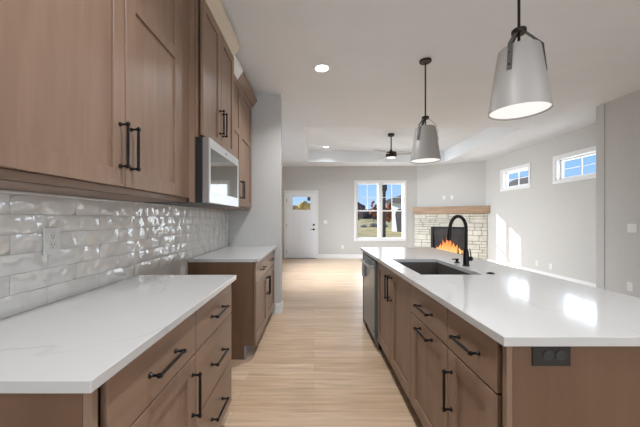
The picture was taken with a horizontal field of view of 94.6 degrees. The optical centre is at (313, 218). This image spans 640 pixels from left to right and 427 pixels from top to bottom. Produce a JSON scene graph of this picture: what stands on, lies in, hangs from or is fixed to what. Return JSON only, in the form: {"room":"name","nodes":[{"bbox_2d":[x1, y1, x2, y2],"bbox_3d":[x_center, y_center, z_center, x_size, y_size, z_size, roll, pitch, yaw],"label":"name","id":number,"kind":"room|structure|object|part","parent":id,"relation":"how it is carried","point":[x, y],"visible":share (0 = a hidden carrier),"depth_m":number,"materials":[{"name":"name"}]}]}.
{"room":"kitchen","nodes":[
{"label":"kitchen","id":0,"kind":"room"},
{"bbox_2d":[2,189,228,274],"bbox_3d":[-1.220,-0.195,2.525,0.150,2.950,14.150,0,0,0],"label":"wall","id":1,"kind":"structure","parent":0,"point":[178,268],"depth_m":2.37,"materials":[{"name":"beige paint"}]},
{"bbox_2d":[0,0,194,201],"bbox_3d":[-0.952,-0.852,1.346,0.383,1.487,1.218,0,0,0],"label":"upper cabinet","id":2,"kind":"object","parent":1,"relation":"attached to","point":[97,97],"visible":1,"depth_m":1.14,"materials":[{"name":"brown wood"}]},
{"bbox_3d":[-0.825,-0.807,1.007,0.020,1.342,0.533,0,0,0],"label":"door","id":3,"kind":"part","parent":2,"relation":"part of","materials":[{"name":"brown wood"}]},
{"bbox_3d":[-0.853,-0.121,1.346,0.035,0.026,1.218,0,0,0],"label":"light rail","id":4,"kind":"part","parent":2,"relation":"part of","materials":[{"name":"brown wood"}]},
{"bbox_3d":[-0.795,-0.308,1.240,0.042,0.196,0.018,0,0,0],"label":"handle","id":5,"kind":"part","parent":2,"relation":"part of","materials":[{"name":"black metal"}]},
{"bbox_3d":[-0.795,-0.308,1.314,0.042,0.196,0.018,0,0,0],"label":"handle","id":6,"kind":"part","parent":2,"relation":"part of","materials":[{"name":"black metal"}]},
{"bbox_3d":[-0.825,-0.807,1.547,0.020,1.342,0.533,0,0,0],"label":"door","id":7,"kind":"part","parent":2,"relation":"part of","materials":[{"name":"brown wood"}]},
{"bbox_2d":[0,189,228,318],"bbox_3d":[-1.139,0.130,2.317,0.010,0.472,3.300,0,0,0],"label":"backsplash","id":8,"kind":"structure","parent":1,"relation":"attached to","point":[103,242],"depth_m":1.47,"materials":[{"name":"white tile"}]},
{"bbox_2d":[43,227,59,254],"bbox_3d":[-1.129,0.097,1.275,0.008,0.116,0.080,0,0,0],"label":"wall outlet","id":9,"kind":"object","parent":8,"relation":"attached to","point":[51,236],"visible":1,"depth_m":1.27,"materials":[{"name":"white plastic"}]},
{"bbox_2d":[49,233,56,239],"bbox_3d":[-1.128,0.077,1.275,0.004,0.029,0.033,0,0,0],"label":"socket","id":10,"kind":"object","parent":9,"relation":"attached to","point":[52,236],"depth_m":1.27,"materials":[{"name":"grey plastic"}]},
{"bbox_2d":[49,242,56,248],"bbox_3d":[-1.128,0.117,1.275,0.004,0.029,0.033,0,0,0],"label":"socket","id":11,"kind":"object","parent":9,"relation":"attached to","point":[52,245],"depth_m":1.27,"materials":[{"name":"grey plastic"}]},
{"bbox_2d":[195,0,239,155],"bbox_3d":[-0.911,-1.070,2.340,0.463,1.050,0.764,0,0,0],"label":"upper cabinet","id":12,"kind":"object","parent":1,"relation":"attached to","point":[217,44],"visible":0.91,"depth_m":2.19,"materials":[{"name":"brown wood"}]},
{"bbox_2d":[144,137,237,206],"bbox_3d":[-0.911,-0.325,2.341,0.437,0.437,0.758,0,0,0],"label":"microwave","id":13,"kind":"object","parent":12,"relation":"attached to","point":[216,169],"visible":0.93,"depth_m":2.08,"materials":[{"name":"silver metal"}]},
{"bbox_3d":[-0.721,-0.325,2.341,0.043,0.437,0.758,0,0,0],"label":"door","id":14,"kind":"part","parent":13,"relation":"part of","materials":[{"name":"silver metal"}]},
{"bbox_3d":[-0.697,-0.325,2.341,0.006,0.433,0.754,0,0,0],"label":"plate","id":15,"kind":"part","parent":13,"relation":"part of","materials":[{"name":"silver metal"}]},
{"bbox_3d":[-0.745,-1.016,2.149,0.020,0.923,0.375,0,0,0],"label":"door","id":16,"kind":"part","parent":12,"relation":"part of","materials":[{"name":"brown wood"}]},
{"bbox_3d":[-0.715,-0.750,2.303,0.042,0.196,0.018,0,0,0],"label":"handle","id":17,"kind":"part","parent":12,"relation":"part of","materials":[{"name":"black metal"}]},
{"bbox_3d":[-0.738,-1.542,2.340,0.115,0.105,0.764,0,0,0],"label":"crown","id":18,"kind":"part","parent":12,"relation":"part of","materials":[{"name":"beige wood"}]},
{"bbox_3d":[-0.715,-0.750,2.377,0.042,0.196,0.018,0,0,0],"label":"handle","id":19,"kind":"part","parent":12,"relation":"part of","materials":[{"name":"black metal"}]},
{"bbox_3d":[-0.745,-1.016,2.531,0.020,0.923,0.375,0,0,0],"label":"door","id":20,"kind":"part","parent":12,"relation":"part of","materials":[{"name":"brown wood"}]},
{"bbox_2d":[197,54,256,209],"bbox_3d":[-0.952,-0.852,3.344,0.383,1.487,1.236,0,0,0],"label":"upper cabinet","id":21,"kind":"object","parent":1,"relation":"attached to","point":[245,99],"visible":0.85,"depth_m":3.42,"materials":[{"name":"brown wood"}]},
{"bbox_3d":[-0.825,-0.807,3.011,0.020,1.342,0.564,0,0,0],"label":"door","id":22,"kind":"part","parent":21,"relation":"part of","materials":[{"name":"brown wood"}]},
{"bbox_3d":[-0.818,-1.542,2.946,0.115,0.105,0.440,0,0,0],"label":"crown","id":23,"kind":"part","parent":21,"relation":"part of","materials":[{"name":"white wood"}]},
{"bbox_3d":[-0.825,-0.807,3.582,0.020,1.342,0.564,0,0,0],"label":"door","id":24,"kind":"part","parent":21,"relation":"part of","materials":[{"name":"brown wood"}]},
{"bbox_3d":[-0.818,-1.542,3.564,0.115,0.105,0.796,0,0,0],"label":"crown","id":25,"kind":"part","parent":21,"relation":"part of","materials":[{"name":"brown wood"}]},
{"bbox_2d":[229,94,281,313],"bbox_3d":[-0.795,-0.195,4.045,0.700,2.950,0.150,0,0,0],"label":"wall","id":26,"kind":"structure","parent":0,"point":[261,225],"depth_m":3.97,"materials":[{"name":"beige paint"}]},
{"bbox_2d":[275,304,281,313],"bbox_3d":[-0.475,1.212,3.963,0.089,0.135,0.014,0,0,0],"label":"baseboard","id":27,"kind":"structure","parent":26,"relation":"attached to","point":[278,307],"depth_m":3.96,"materials":[{"name":"white paint"}]},
{"bbox_2d":[220,258,422,426],"bbox_3d":[1.903,1.340,2.525,6.395,0.120,14.150,0,0,0],"label":"floor","id":28,"kind":"structure","parent":0,"point":[316,362],"depth_m":2.55,"materials":[{"name":"brown wood"}]},
{"bbox_2d":[0,312,201,426],"bbox_3d":[-0.815,0.839,1.012,0.656,0.883,0.621,0,0,0],"label":"base cabinet","id":29,"kind":"object","parent":28,"relation":"on","point":[157,388],"visible":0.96,"depth_m":0.88,"materials":[{"name":"brown wood"}]},
{"bbox_3d":[-0.847,0.839,0.712,0.593,0.883,0.020,0,0,0],"label":"panel","id":30,"kind":"part","parent":29,"relation":"part of","materials":[{"name":"brown wood"}]},
{"bbox_2d":[0,275,235,392],"bbox_3d":[-0.824,0.381,1.292,0.642,0.030,1.252,0,0,0],"label":"countertop","id":31,"kind":"structure","parent":29,"relation":"on","point":[77,343],"depth_m":0.97,"materials":[{"name":"white stone"}]},
{"bbox_3d":[-0.538,0.505,1.037,0.020,0.186,0.563,0,0,0],"label":"drawer","id":32,"kind":"part","parent":29,"relation":"part of","materials":[{"name":"brown wood"}]},
{"bbox_3d":[-0.538,0.885,1.037,0.020,0.563,0.563,0,0,0],"label":"door","id":33,"kind":"part","parent":29,"relation":"part of","materials":[{"name":"brown wood"}]},
{"bbox_3d":[-0.508,0.505,1.037,0.042,0.019,0.196,0,0,0],"label":"handle","id":34,"kind":"part","parent":29,"relation":"part of","materials":[{"name":"black metal"}]},
{"bbox_3d":[-0.508,0.768,1.283,0.042,0.196,0.018,0,0,0],"label":"handle","id":35,"kind":"part","parent":29,"relation":"part of","materials":[{"name":"black metal"}]},
{"bbox_2d":[194,284,230,426],"bbox_3d":[-0.815,0.839,1.609,0.656,0.883,0.575,0,0,0],"label":"base cabinet","id":36,"kind":"object","parent":28,"relation":"on","point":[212,353],"visible":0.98,"depth_m":1.57,"materials":[{"name":"brown wood"}]},
{"bbox_3d":[-0.538,1.036,1.609,0.020,0.261,0.568,0,0,0],"label":"drawer","id":37,"kind":"part","parent":36,"relation":"part of","materials":[{"name":"brown wood"}]},
{"bbox_3d":[-0.538,0.506,1.609,0.020,0.188,0.568,0,0,0],"label":"drawer","id":38,"kind":"part","parent":36,"relation":"part of","materials":[{"name":"brown wood"}]},
{"bbox_3d":[-0.508,1.036,1.609,0.042,0.019,0.196,0,0,0],"label":"handle","id":39,"kind":"part","parent":36,"relation":"part of","materials":[{"name":"black metal"}]},
{"bbox_3d":[-0.508,0.753,1.609,0.042,0.019,0.196,0,0,0],"label":"handle","id":40,"kind":"part","parent":36,"relation":"part of","materials":[{"name":"black metal"}]},
{"bbox_3d":[-0.508,0.506,1.609,0.042,0.019,0.196,0,0,0],"label":"handle","id":41,"kind":"part","parent":36,"relation":"part of","materials":[{"name":"black metal"}]},
{"bbox_2d":[188,250,274,359],"bbox_3d":[-0.815,0.839,3.317,0.656,0.883,1.277,0,0,0],"label":"base cabinet","id":42,"kind":"object","parent":28,"relation":"on","point":[252,291],"visible":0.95,"depth_m":2.68,"materials":[{"name":"brown wood"}]},
{"bbox_3d":[-0.846,0.839,2.684,0.594,0.883,0.012,0,0,0],"label":"panel","id":43,"kind":"part","parent":42,"relation":"part of","materials":[{"name":"brown wood"}]},
{"bbox_2d":[188,246,275,261],"bbox_3d":[-0.824,0.381,3.320,0.642,0.030,1.296,0,0,0],"label":"countertop","id":44,"kind":"structure","parent":42,"relation":"on","point":[229,253],"depth_m":3.00,"materials":[{"name":"white stone"}]},
{"bbox_3d":[-0.538,0.505,3.006,0.020,0.186,0.626,0,0,0],"label":"drawer","id":45,"kind":"part","parent":42,"relation":"part of","materials":[{"name":"brown wood"}]},
{"bbox_3d":[-0.538,0.884,3.006,0.020,0.561,0.626,0,0,0],"label":"door","id":46,"kind":"part","parent":42,"relation":"part of","materials":[{"name":"brown wood"}]},
{"bbox_3d":[-0.538,0.505,3.639,0.020,0.186,0.626,0,0,0],"label":"drawer","id":47,"kind":"part","parent":42,"relation":"part of","materials":[{"name":"brown wood"}]},
{"bbox_3d":[-0.538,0.884,3.639,0.020,0.561,0.626,0,0,0],"label":"door","id":48,"kind":"part","parent":42,"relation":"part of","materials":[{"name":"brown wood"}]},
{"bbox_2d":[363,252,366,326],"bbox_3d":[0.898,0.839,3.576,0.573,0.883,0.224,0,0,0],"label":"island end panel","id":49,"kind":"object","parent":28,"relation":"on","point":[364,321],"visible":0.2,"depth_m":3.63,"materials":[{"name":"brown wood"}]},
{"bbox_2d":[361,254,381,348],"bbox_3d":[0.850,0.838,3.153,0.621,0.875,0.612,0,0,0],"label":"dishwasher","id":50,"kind":"object","parent":28,"relation":"on","point":[369,265],"visible":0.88,"depth_m":3.05,"materials":[{"name":"silver metal"}]},
{"bbox_3d":[0.564,0.480,3.153,0.049,0.022,0.500,0,0,0],"label":"handle","id":51,"kind":"part","parent":50,"relation":"part of","materials":[{"name":"silver metal"}]},
{"bbox_3d":[0.605,0.790,3.153,0.038,0.750,0.612,0,0,0],"label":"door","id":52,"kind":"part","parent":50,"relation":"part of","materials":[{"name":"silver metal"}]},
{"bbox_2d":[377,262,411,401],"bbox_3d":[0.866,0.839,2.355,0.589,0.883,0.976,0,0,0],"label":"base cabinet","id":53,"kind":"object","parent":28,"relation":"on","point":[394,312],"visible":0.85,"depth_m":2.24,"materials":[{"name":"brown wood"}]},
{"bbox_3d":[0.622,0.789,2.599,0.020,0.755,0.481,0,0,0],"label":"door","id":54,"kind":"part","parent":53,"relation":"part of","materials":[{"name":"brown wood"}]},
{"bbox_3d":[0.592,0.555,2.394,0.042,0.196,0.018,0,0,0],"label":"handle","id":55,"kind":"part","parent":53,"relation":"part of","materials":[{"name":"black metal"}]},
{"bbox_3d":[0.592,0.555,2.316,0.042,0.196,0.018,0,0,0],"label":"handle","id":56,"kind":"part","parent":53,"relation":"part of","materials":[{"name":"black metal"}]},
{"bbox_3d":[0.622,0.789,2.111,0.020,0.755,0.481,0,0,0],"label":"door","id":57,"kind":"part","parent":53,"relation":"part of","materials":[{"name":"brown wood"}]},
{"bbox_2d":[360,248,639,345],"bbox_3d":[1.044,0.381,2.316,0.913,0.030,2.809,0,0,0],"label":"countertop","id":58,"kind":"structure","parent":53,"relation":"on","point":[512,306],"depth_m":1.28,"materials":[{"name":"white stone"}]},
{"bbox_2d":[398,262,470,274],"bbox_3d":[0.905,0.512,2.295,0.430,0.231,0.764,0,0,0],"label":"sink","id":59,"kind":"object","parent":58,"relation":"in","point":[423,268],"visible":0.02,"depth_m":2.67,"materials":[{"name":"grey"}]},
{"bbox_2d":[447,215,472,265],"bbox_3d":[1.101,0.168,2.242,0.271,0.395,0.062,0,0,-25],"label":"faucet","id":60,"kind":"object","parent":58,"relation":"on","point":[466,258],"visible":1,"depth_m":2.26,"materials":[{"name":"black metal"}]},
{"bbox_2d":[411,284,449,426],"bbox_3d":[0.866,0.839,1.609,0.589,0.883,0.517,0,0,0],"label":"base cabinet","id":61,"kind":"object","parent":28,"relation":"on","point":[429,318],"visible":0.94,"depth_m":1.59,"materials":[{"name":"brown wood"}]},
{"bbox_3d":[0.592,0.630,1.609,0.042,0.019,0.185,0,0,0],"label":"handle","id":62,"kind":"part","parent":61,"relation":"part of","materials":[{"name":"black metal"}]},
{"bbox_3d":[0.592,0.499,1.609,0.042,0.019,0.185,0,0,0],"label":"handle","id":63,"kind":"part","parent":61,"relation":"part of","materials":[{"name":"black metal"}]},
{"bbox_3d":[0.622,0.499,1.609,0.020,0.174,0.510,0,0,0],"label":"drawer","id":64,"kind":"part","parent":61,"relation":"part of","materials":[{"name":"brown wood"}]},
{"bbox_2d":[414,214,486,260],"bbox_3d":[4.085,0.570,8.931,1.999,1.420,0.102,0,0,30],"label":"fireplace","id":65,"kind":"object","parent":28,"relation":"on","point":[430,230],"visible":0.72,"depth_m":8.88,"materials":[{"name":"grey stone"}]},
{"bbox_3d":[4.085,0.705,8.931,1.000,0.910,0.102,0,0,30],"label":"insert frame","id":66,"kind":"part","parent":65,"relation":"part of","materials":[{"name":"black plastic"}]},
{"bbox_2d":[413,206,489,213],"bbox_3d":[4.080,-0.253,8.879,2.103,0.215,0.197,0,0,30],"label":"mantel shelf","id":67,"kind":"object","parent":65,"relation":"on","point":[447,209],"visible":1,"depth_m":8.75,"materials":[{"name":"brown wood"}]},
{"bbox_2d":[442,309,502,426],"bbox_3d":[0.866,0.839,1.167,0.589,0.883,0.365,0,0,0],"label":"base cabinet","id":68,"kind":"object","parent":28,"relation":"on","point":[475,359],"visible":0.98,"depth_m":1.14,"materials":[{"name":"brown wood"}]},
{"bbox_3d":[0.592,0.765,1.311,0.042,0.185,0.018,0,0,0],"label":"handle","id":69,"kind":"part","parent":68,"relation":"part of","materials":[{"name":"black metal"}]},
{"bbox_3d":[0.592,0.499,1.167,0.042,0.019,0.170,0,0,0],"label":"handle","id":70,"kind":"part","parent":68,"relation":"part of","materials":[{"name":"black metal"}]},
{"bbox_3d":[0.622,0.499,1.167,0.020,0.174,0.358,0,0,0],"label":"drawer","id":71,"kind":"part","parent":68,"relation":"part of","materials":[{"name":"brown wood"}]},
{"bbox_3d":[0.622,0.880,1.167,0.020,0.573,0.358,0,0,0],"label":"door","id":72,"kind":"part","parent":68,"relation":"part of","materials":[{"name":"brown wood"}]},
{"bbox_2d":[503,346,639,426],"bbox_3d":[1.047,0.839,0.960,0.870,0.883,0.048,0,0,0],"label":"island end panel","id":73,"kind":"object","parent":28,"relation":"on","point":[600,387],"visible":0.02,"depth_m":0.94,"materials":[{"name":"brown wood"}]},
{"bbox_2d":[532,346,570,365],"bbox_3d":[0.752,0.432,0.933,0.122,0.069,0.007,0,0,0],"label":"island outlet","id":74,"kind":"object","parent":73,"relation":"attached to","point":[541,355],"visible":0.92,"depth_m":0.93,"materials":[{"name":"black plastic"}]},
{"bbox_2d":[543,350,553,360],"bbox_3d":[0.740,0.432,0.931,0.033,0.033,0.002,0,0,0],"label":"socket","id":75,"kind":"object","parent":74,"relation":"attached to","point":[548,355],"depth_m":0.93,"materials":[{"name":"grey plastic"}]},
{"bbox_2d":[555,350,565,360],"bbox_3d":[0.780,0.432,0.931,0.033,0.033,0.002,0,0,0],"label":"socket","id":76,"kind":"object","parent":74,"relation":"attached to","point":[560,355],"depth_m":0.93,"materials":[{"name":"grey plastic"}]},
{"bbox_2d":[282,166,416,257],"bbox_3d":[1.903,-0.195,9.525,6.095,2.950,0.150,0,0,0],"label":"wall","id":77,"kind":"structure","parent":0,"point":[334,185],"depth_m":9.45,"materials":[{"name":"beige paint"}]},
{"bbox_2d":[284,190,317,258],"bbox_3d":[-0.403,0.190,9.498,1.095,2.180,0.183,0,0,0],"label":"door","id":78,"kind":"structure","parent":77,"relation":"in","point":[300,226],"depth_m":9.46,"materials":[{"name":"white paint"}]},
{"bbox_3d":[-0.395,-0.485,9.466,0.630,0.470,0.016,0,0,0],"label":"glazing frame","id":79,"kind":"part","parent":78,"relation":"part of","materials":[{"name":"white paint"}]},
{"bbox_2d":[318,254,362,258],"bbox_3d":[1.712,1.212,9.443,3.135,0.135,0.014,0,0,0],"label":"baseboard","id":80,"kind":"structure","parent":77,"relation":"attached to","point":[320,256],"depth_m":9.44,"materials":[{"name":"white paint"}]},
{"bbox_2d":[354,180,406,240],"bbox_3d":[2.130,-0.250,9.511,1.670,1.950,0.158,0,0,0],"label":"window","id":81,"kind":"structure","parent":77,"relation":"in","point":[379,183],"depth_m":9.45,"materials":[{"name":"white paint"}]},
{"bbox_3d":[1.732,-0.685,9.545,0.705,0.910,0.030,0,0,0],"label":"sash","id":82,"kind":"part","parent":81,"relation":"part of","materials":[{"name":"white paint"}]},
{"bbox_3d":[1.732,0.185,9.515,0.705,0.910,0.030,0,0,0],"label":"sash","id":83,"kind":"part","parent":81,"relation":"part of","materials":[{"name":"white paint"}]},
{"bbox_3d":[2.527,-0.685,9.545,0.705,0.910,0.030,0,0,0],"label":"sash","id":84,"kind":"part","parent":81,"relation":"part of","materials":[{"name":"white paint"}]},
{"bbox_3d":[2.527,0.185,9.515,0.705,0.910,0.030,0,0,0],"label":"sash","id":85,"kind":"part","parent":81,"relation":"part of","materials":[{"name":"white paint"}]},
{"bbox_2d":[221,0,639,165],"bbox_3d":[1.903,-1.885,2.525,6.395,0.430,14.150,0,0,0],"label":"ceiling","id":86,"kind":"structure","parent":0,"point":[373,88],"depth_m":3.28,"materials":[{"name":"paint"}]},
{"bbox_2d":[313,64,330,72],"bbox_3d":[0.090,-1.667,3.280,0.200,0.006,0.200,0,0,0],"label":"recessed light","id":87,"kind":"object","parent":86,"relation":"in","point":[319,68],"visible":1,"depth_m":3.28,"materials":[{"name":"white paint"}]},
{"bbox_2d":[375,133,411,159],"bbox_3d":[1.903,-1.712,7.063,1.143,0.576,1.132,0,0,0],"label":"ceiling fan","id":88,"kind":"object","parent":86,"relation":"hanging from","point":[391,154],"visible":0.99,"depth_m":6.91,"materials":[{"name":"brown metal"}]},
{"bbox_3d":[2.195,-1.513,6.875,0.560,0.022,0.123,0,0,16],"label":"blade","id":89,"kind":"part","parent":88,"relation":"part of","materials":[{"name":"grey"}]},
{"bbox_2d":[410,57,440,163],"bbox_3d":[1.180,-1.139,3.120,0.305,1.063,0.305,0,0,0],"label":"pendant light","id":90,"kind":"object","parent":86,"relation":"hanging from","point":[425,148],"visible":1,"depth_m":3.03,"materials":[{"name":"grey metal"}]},
{"bbox_3d":[1.180,-0.784,3.120,0.305,0.355,0.305,0,0,0],"label":"lamp shade","id":91,"kind":"part","parent":90,"relation":"part of","materials":[{"name":"grey metal"}]},
{"bbox_3d":[1.180,-1.304,3.120,0.015,0.712,0.015,0,0,0],"label":"rod","id":92,"kind":"part","parent":90,"relation":"part of","materials":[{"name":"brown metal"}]},
{"bbox_2d":[411,158,439,162],"bbox_3d":[1.180,-0.619,3.120,0.291,0.006,0.291,0,0,0],"label":"diffuser","id":93,"kind":"object","parent":90,"relation":"attached to","point":[413,160],"depth_m":3.13,"materials":[{"name":"grey"}]},
{"bbox_2d":[488,0,552,120],"bbox_3d":[1.168,-1.139,1.680,0.305,1.063,0.305,0,0,0],"label":"pendant light","id":94,"kind":"object","parent":86,"relation":"hanging from","point":[521,87],"visible":1,"depth_m":1.59,"materials":[{"name":"grey metal"}]},
{"bbox_3d":[1.168,-1.304,1.680,0.015,0.712,0.015,0,0,0],"label":"rod","id":95,"kind":"part","parent":94,"relation":"part of","materials":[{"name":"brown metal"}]},
{"bbox_3d":[1.168,-0.784,1.680,0.305,0.355,0.305,0,0,0],"label":"lamp shade","id":96,"kind":"part","parent":94,"relation":"part of","materials":[{"name":"grey metal"}]},
{"bbox_2d":[489,101,551,118],"bbox_3d":[1.168,-0.619,1.680,0.291,0.006,0.291,0,0,0],"label":"diffuser","id":97,"kind":"object","parent":94,"relation":"attached to","point":[505,109],"depth_m":1.67,"materials":[{"name":"grey"}]},
{"bbox_2d":[417,160,485,213],"bbox_3d":[4.125,-0.195,8.970,1.650,2.950,0.959,0,0,0],"label":"wall","id":98,"kind":"structure","parent":0,"point":[466,181],"depth_m":8.93,"materials":[{"name":"beige paint"}]},
{"bbox_2d":[486,123,595,283],"bbox_3d":[5.025,-0.195,7.000,0.150,2.950,5.200,0,0,0],"label":"wall","id":99,"kind":"structure","parent":0,"point":[546,222],"depth_m":6.28,"materials":[{"name":"beige paint"}]},
{"bbox_2d":[500,163,530,191],"bbox_3d":[5.011,-0.990,7.265,0.158,0.570,1.080,0,0,0],"label":"window","id":100,"kind":"structure","parent":99,"relation":"in","point":[504,173],"depth_m":7.31,"materials":[{"name":"white paint"}]},
{"bbox_3d":[5.020,-0.990,7.265,0.140,0.440,0.950,0,0,0],"label":"frame","id":101,"kind":"part","parent":100,"relation":"part of","materials":[{"name":"white paint"}]},
{"bbox_3d":[5.050,-0.990,7.265,0.040,0.400,0.910,0,0,0],"label":"sash","id":102,"kind":"part","parent":100,"relation":"part of","materials":[{"name":"white paint"}]},
{"bbox_2d":[487,259,595,286],"bbox_3d":[4.943,1.212,6.430,0.014,0.135,4.040,0,0,0],"label":"baseboard","id":103,"kind":"structure","parent":99,"relation":"attached to","point":[490,260],"depth_m":6.23,"materials":[{"name":"white paint"}]},
{"bbox_2d":[553,146,595,183],"bbox_3d":[5.011,-0.990,5.555,0.158,0.570,1.080,0,0,0],"label":"window","id":104,"kind":"structure","parent":99,"relation":"in","point":[558,161],"depth_m":5.69,"materials":[{"name":"white paint"}]},
{"bbox_3d":[5.050,-0.990,5.555,0.040,0.400,0.910,0,0,0],"label":"sash","id":105,"kind":"part","parent":104,"relation":"part of","materials":[{"name":"white paint"}]},
{"bbox_2d":[596,103,604,289],"bbox_3d":[4.655,-0.195,4.340,0.890,2.950,0.120,0,0,0],"label":"wall","id":106,"kind":"structure","parent":0,"point":[600,110],"depth_m":4.33,"materials":[{"name":"beige paint"}]},
{"bbox_2d":[605,90,639,297],"bbox_3d":[4.660,-0.195,-0.060,0.880,2.950,8.680,0,0,0],"label":"wall","id":107,"kind":"structure","parent":0,"point":[622,114],"depth_m":4.02,"materials":[{"name":"beige paint"}]},
{"bbox_2d":[627,282,632,291],"bbox_3d":[4.216,0.910,3.935,0.008,0.114,0.070,0,0,0],"label":"wall outlet","id":108,"kind":"object","parent":107,"relation":"attached to","point":[629,285],"visible":1,"depth_m":3.94,"materials":[{"name":"white plastic"}]},
{"bbox_2d":[627,224,636,232],"bbox_3d":[4.216,0.128,3.910,0.008,0.114,0.112,0,0,0],"label":"wall switch","id":109,"kind":"object","parent":107,"relation":"attached to","point":[630,227],"visible":1,"depth_m":3.90,"materials":[{"name":"white plastic"}]},
{"label":"outside","id":110,"kind":"structure","parent":0,"visible":0},
{"bbox_2d":[358,218,401,236],"bbox_3d":[15.000,-0.196,74.805,150.000,5.352,130.390,0,0,0],"label":"lawn","id":111,"kind":"structure","parent":110,"point":[367,231],"depth_m":25.28,"materials":[{"name":"beige plant"}]},
{"bbox_2d":[293,201,309,209],"bbox_3d":[-0.439,0.299,14.012,1.596,2.294,1.541,0,0,0],"label":"tree","id":112,"kind":"object","parent":111,"relation":"on","point":[304,205],"visible":0.12,"depth_m":13.66,"materials":[{"name":"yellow plant"}]},
{"bbox_2d":[358,202,364,220],"bbox_3d":[6.952,-1.129,45.967,2.114,2.979,2.111,0,0,-39],"label":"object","id":113,"kind":"object","parent":111,"relation":"on","point":[360,206],"visible":0.49,"depth_m":45.26,"materials":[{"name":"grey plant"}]},
{"bbox_2d":[363,208,371,218],"bbox_3d":[10.557,-0.694,56.113,31.410,3.256,4.098,0,0,0],"label":"bank","id":114,"kind":"object","parent":111,"relation":"on","point":[367,215],"visible":0.07,"depth_m":54.64,"materials":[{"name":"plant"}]},
{"bbox_2d":[369,201,376,221],"bbox_3d":[8.464,-1.037,41.998,1.094,3.059,0.884,0,0,0],"label":"tree","id":115,"kind":"object","parent":111,"relation":"on","point":[372,202],"visible":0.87,"depth_m":41.92,"materials":[{"name":"brown plant"}]},
{"bbox_2d":[382,185,386,236],"bbox_3d":[2.760,0.080,11.600,0.200,2.800,0.180,0,0,0],"label":"porch post","id":116,"kind":"object","parent":111,"relation":"on","point":[384,187],"visible":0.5,"depth_m":11.54,"materials":[{"name":"black"}]},
{"bbox_2d":[386,203,391,221],"bbox_3d":[10.041,-0.910,40.141,2.088,2.948,2.208,0,0,0],"label":"tree","id":117,"kind":"object","parent":111,"relation":"on","point":[388,205],"visible":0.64,"depth_m":39.41,"materials":[{"name":"brown plant"}]},
{"bbox_2d":[386,195,401,231],"bbox_3d":[10.220,-0.470,24.583,6.800,3.350,5.750,0,0,-41],"label":"neighbor house","id":118,"kind":"structure","parent":111,"relation":"on","point":[396,202],"depth_m":23.90,"materials":[{"name":"white"}]},
{"bbox_2d":[508,177,527,186],"bbox_3d":[21.000,-1.067,24.500,7.800,4.750,9.800,0,0,0],"label":"neighbor house","id":119,"kind":"structure","parent":111,"relation":"on","point":[521,180],"depth_m":24.52,"materials":[{"name":"white"}]}
]}

